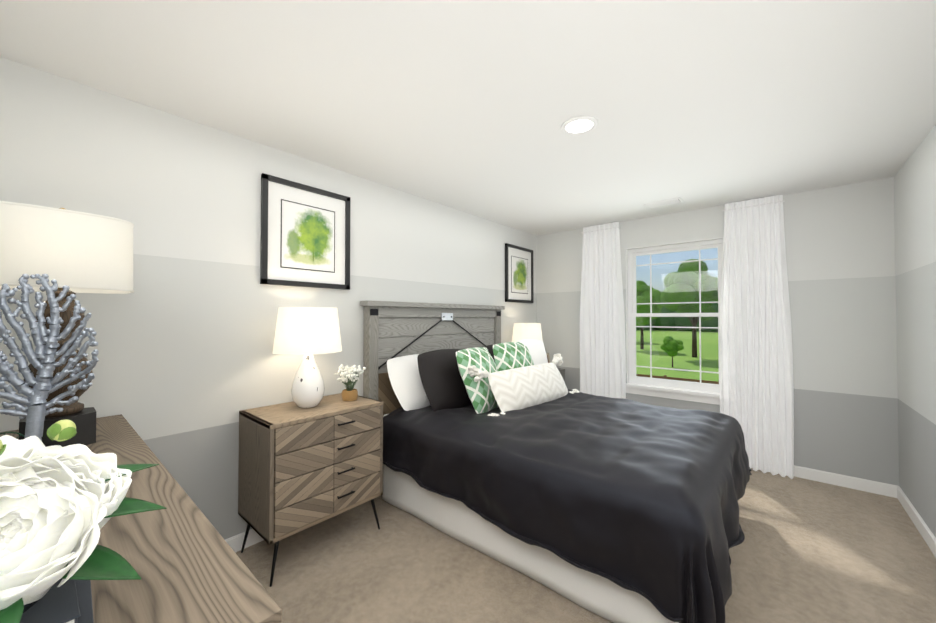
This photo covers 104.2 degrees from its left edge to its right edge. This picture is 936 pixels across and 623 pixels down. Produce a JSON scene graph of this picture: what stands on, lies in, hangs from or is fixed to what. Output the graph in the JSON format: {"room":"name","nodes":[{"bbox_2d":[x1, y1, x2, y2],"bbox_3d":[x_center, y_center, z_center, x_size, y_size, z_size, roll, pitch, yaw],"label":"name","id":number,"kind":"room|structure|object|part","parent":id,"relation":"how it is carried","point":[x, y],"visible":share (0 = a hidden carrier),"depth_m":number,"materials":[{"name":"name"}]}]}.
{"room":"bedroom","nodes":[
{"label":"bedroom","id":0,"kind":"room"},
{"bbox_2d":[0,57,536,539],"bbox_3d":[-0.607,0.195,3.116,0.120,2.440,4.740,-1,-1,41],"label":"wall","id":1,"kind":"structure","parent":0,"point":[188,367],"depth_m":2.01,"materials":[{"name":"paint"}]},
{"bbox_2d":[225,529,263,551],"bbox_3d":[-0.556,1.368,3.055,0.014,0.093,4.500,-1,-1,41],"label":"baseboard","id":2,"kind":"structure","parent":1,"relation":"attached to","point":[235,543],"depth_m":2.15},
{"bbox_2d":[260,173,350,289],"bbox_3d":[-1.073,-0.505,2.466,0.028,0.680,0.600,-1,-1,41],"label":"picture","id":3,"kind":"object","parent":1,"relation":"attached to","point":[305,235],"visible":1,"depth_m":2.43},
{"bbox_2d":[505,243,533,302],"bbox_3d":[0.635,-0.449,4.460,0.028,0.680,0.600,-1,-1,41],"label":"picture","id":4,"kind":"object","parent":1,"relation":"attached to","point":[519,288],"visible":1,"depth_m":4.44},
{"bbox_2d":[0,0,935,235],"bbox_3d":[0.616,-1.091,2.089,3.340,0.100,4.740,-1,-1,41],"label":"ceiling","id":5,"kind":"structure","parent":0,"point":[470,106],"depth_m":1.69,"materials":[{"name":"white paint"}]},
{"bbox_2d":[561,116,597,134],"bbox_3d":[0.623,-1.036,2.043,0.196,0.012,0.196,-1,-1,41],"label":"recessed light","id":6,"kind":"object","parent":5,"relation":"in","point":[578,125],"visible":0.98,"depth_m":2.04,"materials":[{"name":"white plastic"}]},
{"bbox_2d":[644,197,682,207],"bbox_3d":[1.832,-1.014,3.417,0.300,0.014,0.150,-1,-1,41],"label":"ceiling vent","id":7,"kind":"object","parent":5,"relation":"in","point":[664,202],"visible":1,"depth_m":3.40,"materials":[{"name":"white metal"}]},
{"bbox_2d":[235,468,935,622],"bbox_3d":[0.616,1.448,2.050,3.340,0.100,4.740,-1,-1,41],"label":"floor","id":8,"kind":"structure","parent":0,"point":[808,551],"depth_m":1.97,"materials":[{"name":"carpet"}]},
{"bbox_2d":[0,414,281,622],"bbox_3d":[-1.145,0.931,0.969,1.800,0.900,0.506,-1,-1,41],"label":"dresser","id":9,"kind":"object","parent":8,"relation":"on","point":[182,558],"visible":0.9,"depth_m":0.69,"materials":[{"name":"brown wood"}]},
{"bbox_2d":[0,274,98,440],"bbox_3d":[-1.359,0.181,1.147,0.128,0.606,0.273,-1,-1,41],"label":"sculpture","id":10,"kind":"object","parent":9,"relation":"on","point":[44,384],"visible":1,"depth_m":1.15,"materials":[{"name":"silver metal"}]},
{"bbox_2d":[20,579,93,622],"bbox_3d":[-0.696,0.441,0.459,0.281,0.064,0.319,-1,-1,41],"label":"books","id":11,"kind":"object","parent":9,"relation":"on","point":[71,602],"depth_m":0.52,"materials":[{"name":"fabric"}]},
{"bbox_2d":[0,201,133,446],"bbox_3d":[-1.482,0.053,1.327,0.324,0.867,0.385,-1,-1,41],"label":"light","id":12,"kind":"object","parent":9,"relation":"on","point":[78,252],"visible":0.54,"depth_m":1.26,"materials":[{"name":"white fabric"}]},
{"bbox_2d":[0,419,166,622],"bbox_3d":[-0.672,0.319,0.496,0.369,0.310,0.404,-1,-1,41],"label":"flowers","id":13,"kind":"object","parent":9,"relation":"on","point":[60,506],"visible":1,"depth_m":0.51,"materials":[{"name":"fabric"}]},
{"bbox_3d":[-0.678,0.352,0.439,0.274,0.109,0.274,-1,-1,41],"label":"glass","id":14,"kind":"part","parent":13,"relation":"part of","materials":[{"name":"black glass"}]},
{"bbox_2d":[238,393,382,586],"bbox_3d":[-0.933,0.992,2.232,0.479,0.821,0.690,-1,-1,41],"label":"nightstand","id":15,"kind":"object","parent":8,"relation":"on","point":[300,469],"visible":1,"depth_m":2.03,"materials":[{"name":"brown wood"}]},
{"bbox_2d":[273,307,341,407],"bbox_3d":[-0.978,0.279,2.235,0.390,0.605,0.390,-1,-1,41],"label":"lamp","id":16,"kind":"object","parent":15,"relation":"on","point":[307,332],"visible":1,"depth_m":2.12,"materials":[{"name":"white ceramic"}]},
{"bbox_2d":[334,364,365,400],"bbox_3d":[-0.781,0.466,2.421,0.199,0.236,0.187,-1,-1,41],"label":"potted plant","id":17,"kind":"object","parent":15,"relation":"on","point":[347,379],"visible":1,"depth_m":2.38,"materials":[{"name":"plant"}]},
{"bbox_2d":[360,300,751,622],"bbox_3d":[0.617,0.663,2.682,2.275,1.490,1.875,-1,-1,41],"label":"bed","id":18,"kind":"object","parent":8,"relation":"on","point":[519,456],"visible":1,"depth_m":2.02,"materials":[{"name":"black fabric"}]},
{"bbox_3d":[-0.206,0.674,3.385,0.110,1.490,1.760,-1,-1,41],"label":"headboard","id":19,"kind":"part","parent":18,"relation":"part of","materials":[{"name":"grey wood"}]},
{"bbox_2d":[417,349,471,410],"bbox_3d":[-0.132,0.520,2.850,0.171,0.480,0.640,-30,-18,33],"label":"pillow","id":20,"kind":"object","parent":18,"relation":"on","point":[441,379],"depth_m":2.68,"materials":[{"name":"fabric"}]},
{"bbox_2d":[456,347,498,413],"bbox_3d":[0.111,0.515,2.826,0.151,0.500,0.500,-28,-15,29],"label":"pillow","id":21,"kind":"object","parent":18,"relation":"on","point":[481,396],"depth_m":2.68,"materials":[{"name":"fabric"}]},
{"bbox_2d":[483,344,494,361],"bbox_3d":[0.349,0.529,3.412,0.640,0.480,0.171,1,-25,-45],"label":"pillow","id":22,"kind":"object","parent":18,"relation":"on","point":[490,347],"depth_m":3.31,"materials":[{"name":"fabric"}]},
{"bbox_2d":[493,342,533,370],"bbox_3d":[0.434,0.511,3.234,0.500,0.500,0.151,1,-21,-43],"label":"pillow","id":23,"kind":"object","parent":18,"relation":"on","point":[508,355],"depth_m":3.18,"materials":[{"name":"fabric"}]},
{"bbox_2d":[516,339,547,364],"bbox_3d":[0.617,0.505,3.433,0.400,0.500,0.122,1,-15,-35],"label":"pillow","id":24,"kind":"object","parent":18,"relation":"on","point":[534,348],"depth_m":3.42,"materials":[{"name":"fabric"}]},
{"bbox_2d":[383,389,751,622],"bbox_3d":[0.699,1.027,2.614,2.072,0.670,1.891,-1,-1,41],"label":"comforter","id":25,"kind":"object","parent":18,"relation":"on","point":[627,508],"depth_m":1.82,"materials":[{"name":"black fabric"}]},
{"bbox_2d":[558,368,564,381],"bbox_3d":[0.790,1.063,4.263,0.454,0.741,0.720,-1,-1,41],"label":"nightstand","id":26,"kind":"object","parent":8,"relation":"on","point":[562,372],"depth_m":4.37,"materials":[{"name":"brown wood"}]},
{"bbox_2d":[512,323,542,341],"bbox_3d":[0.679,0.413,4.184,0.359,0.557,0.359,-1,-1,41],"label":"lamp","id":27,"kind":"object","parent":26,"relation":"on","point":[522,331],"visible":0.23,"depth_m":4.05,"materials":[{"name":"white fabric"}]},
{"bbox_2d":[536,177,898,485],"bbox_3d":[2.119,0.206,3.824,3.100,2.440,0.120,-1,-1,41],"label":"wall","id":28,"kind":"structure","parent":0,"point":[840,249],"depth_m":3.01,"materials":[{"name":"paint"}]},
{"bbox_2d":[626,237,723,404],"bbox_3d":[2.129,0.095,3.777,1.020,1.601,0.150,-1,-1,41],"label":"window","id":29,"kind":"structure","parent":28,"relation":"in","point":[686,390],"depth_m":3.83,"materials":[{"name":"white plastic"}]},
{"bbox_3d":[2.168,0.046,3.823,0.830,1.410,0.002,-1,-1,41],"label":"glass","id":30,"kind":"part","parent":29,"relation":"part of","materials":[{"name":"clear glass"}]},
{"bbox_2d":[580,195,793,478],"bbox_3d":[2.044,0.208,3.715,1.890,2.408,0.141,-1,-1,41],"label":"curtains","id":31,"kind":"object","parent":28,"relation":"attached to","point":[756,370],"visible":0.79,"depth_m":3.29,"materials":[{"name":"white fabric"}]},
{"bbox_3d":[2.056,-0.935,3.746,1.810,0.013,0.106,-1,-1,41],"label":"rod","id":32,"kind":"part","parent":31,"relation":"part of","materials":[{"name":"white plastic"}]},
{"bbox_2d":[794,465,893,496],"bbox_3d":[2.071,1.379,3.758,3.030,0.093,0.014,-1,-1,41],"label":"baseboard","id":33,"kind":"structure","parent":28,"relation":"attached to","point":[880,488],"depth_m":2.93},
{"bbox_2d":[894,125,935,536],"bbox_3d":[1.839,0.162,1.023,0.120,2.440,4.740,-1,-1,41],"label":"wall","id":34,"kind":"structure","parent":0,"point":[915,217],"depth_m":2.34,"materials":[{"name":"paint"}]},
{"bbox_2d":[894,485,935,556],"bbox_3d":[1.788,1.336,1.048,0.014,0.093,4.500,-1,-1,41],"label":"baseboard","id":35,"kind":"structure","parent":34,"relation":"attached to","point":[921,526],"depth_m":2.36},
{"label":"outside","id":36,"kind":"structure","parent":0,"visible":0},
{"bbox_2d":[636,330,718,383],"bbox_3d":[99.446,7.597,181.306,320.000,0.200,394.500,-1,-1,41],"label":"lawn","id":37,"kind":"structure","parent":36,"point":[682,355],"depth_m":42.75,"materials":[{"name":"green plant"}]},
{"bbox_2d":[636,280,663,348],"bbox_3d":[25.303,0.444,52.911,5.641,10.096,5.364,-1,-1,41],"label":"tree","id":38,"kind":"object","parent":37,"relation":"on","point":[640,289],"depth_m":51.88,"materials":[{"name":"green plant"}]},
{"bbox_2d":[660,336,683,366],"bbox_3d":[19.027,3.731,34.019,2.011,2.934,2.058,-1,-1,41],"label":"tree","id":39,"kind":"object","parent":37,"relation":"on","point":[673,343],"depth_m":33.65,"materials":[{"name":"green plant"}]},
{"bbox_2d":[636,303,717,331],"bbox_3d":[76.312,0.039,130.997,202.582,21.956,28.178,-1,-1,41],"label":"tree","id":40,"kind":"object","parent":37,"relation":"on","point":[683,321],"depth_m":123.20,"materials":[{"name":"green plant"}]},
{"bbox_2d":[636,374,718,383],"bbox_3d":[6.395,4.383,25.033,34.070,1.350,0.140,-1,-1,41],"label":"fence","id":41,"kind":"object","parent":37,"relation":"on","point":[684,379],"depth_m":20.40,"materials":[{"name":"brown wood"}]},
{"bbox_2d":[660,259,717,356],"bbox_3d":[26.551,-0.453,42.435,7.265,11.563,7.766,-1,-1,41],"label":"tree","id":42,"kind":"object","parent":37,"relation":"on","point":[677,280],"depth_m":41.18,"materials":[{"name":"green plant"}]}
]}

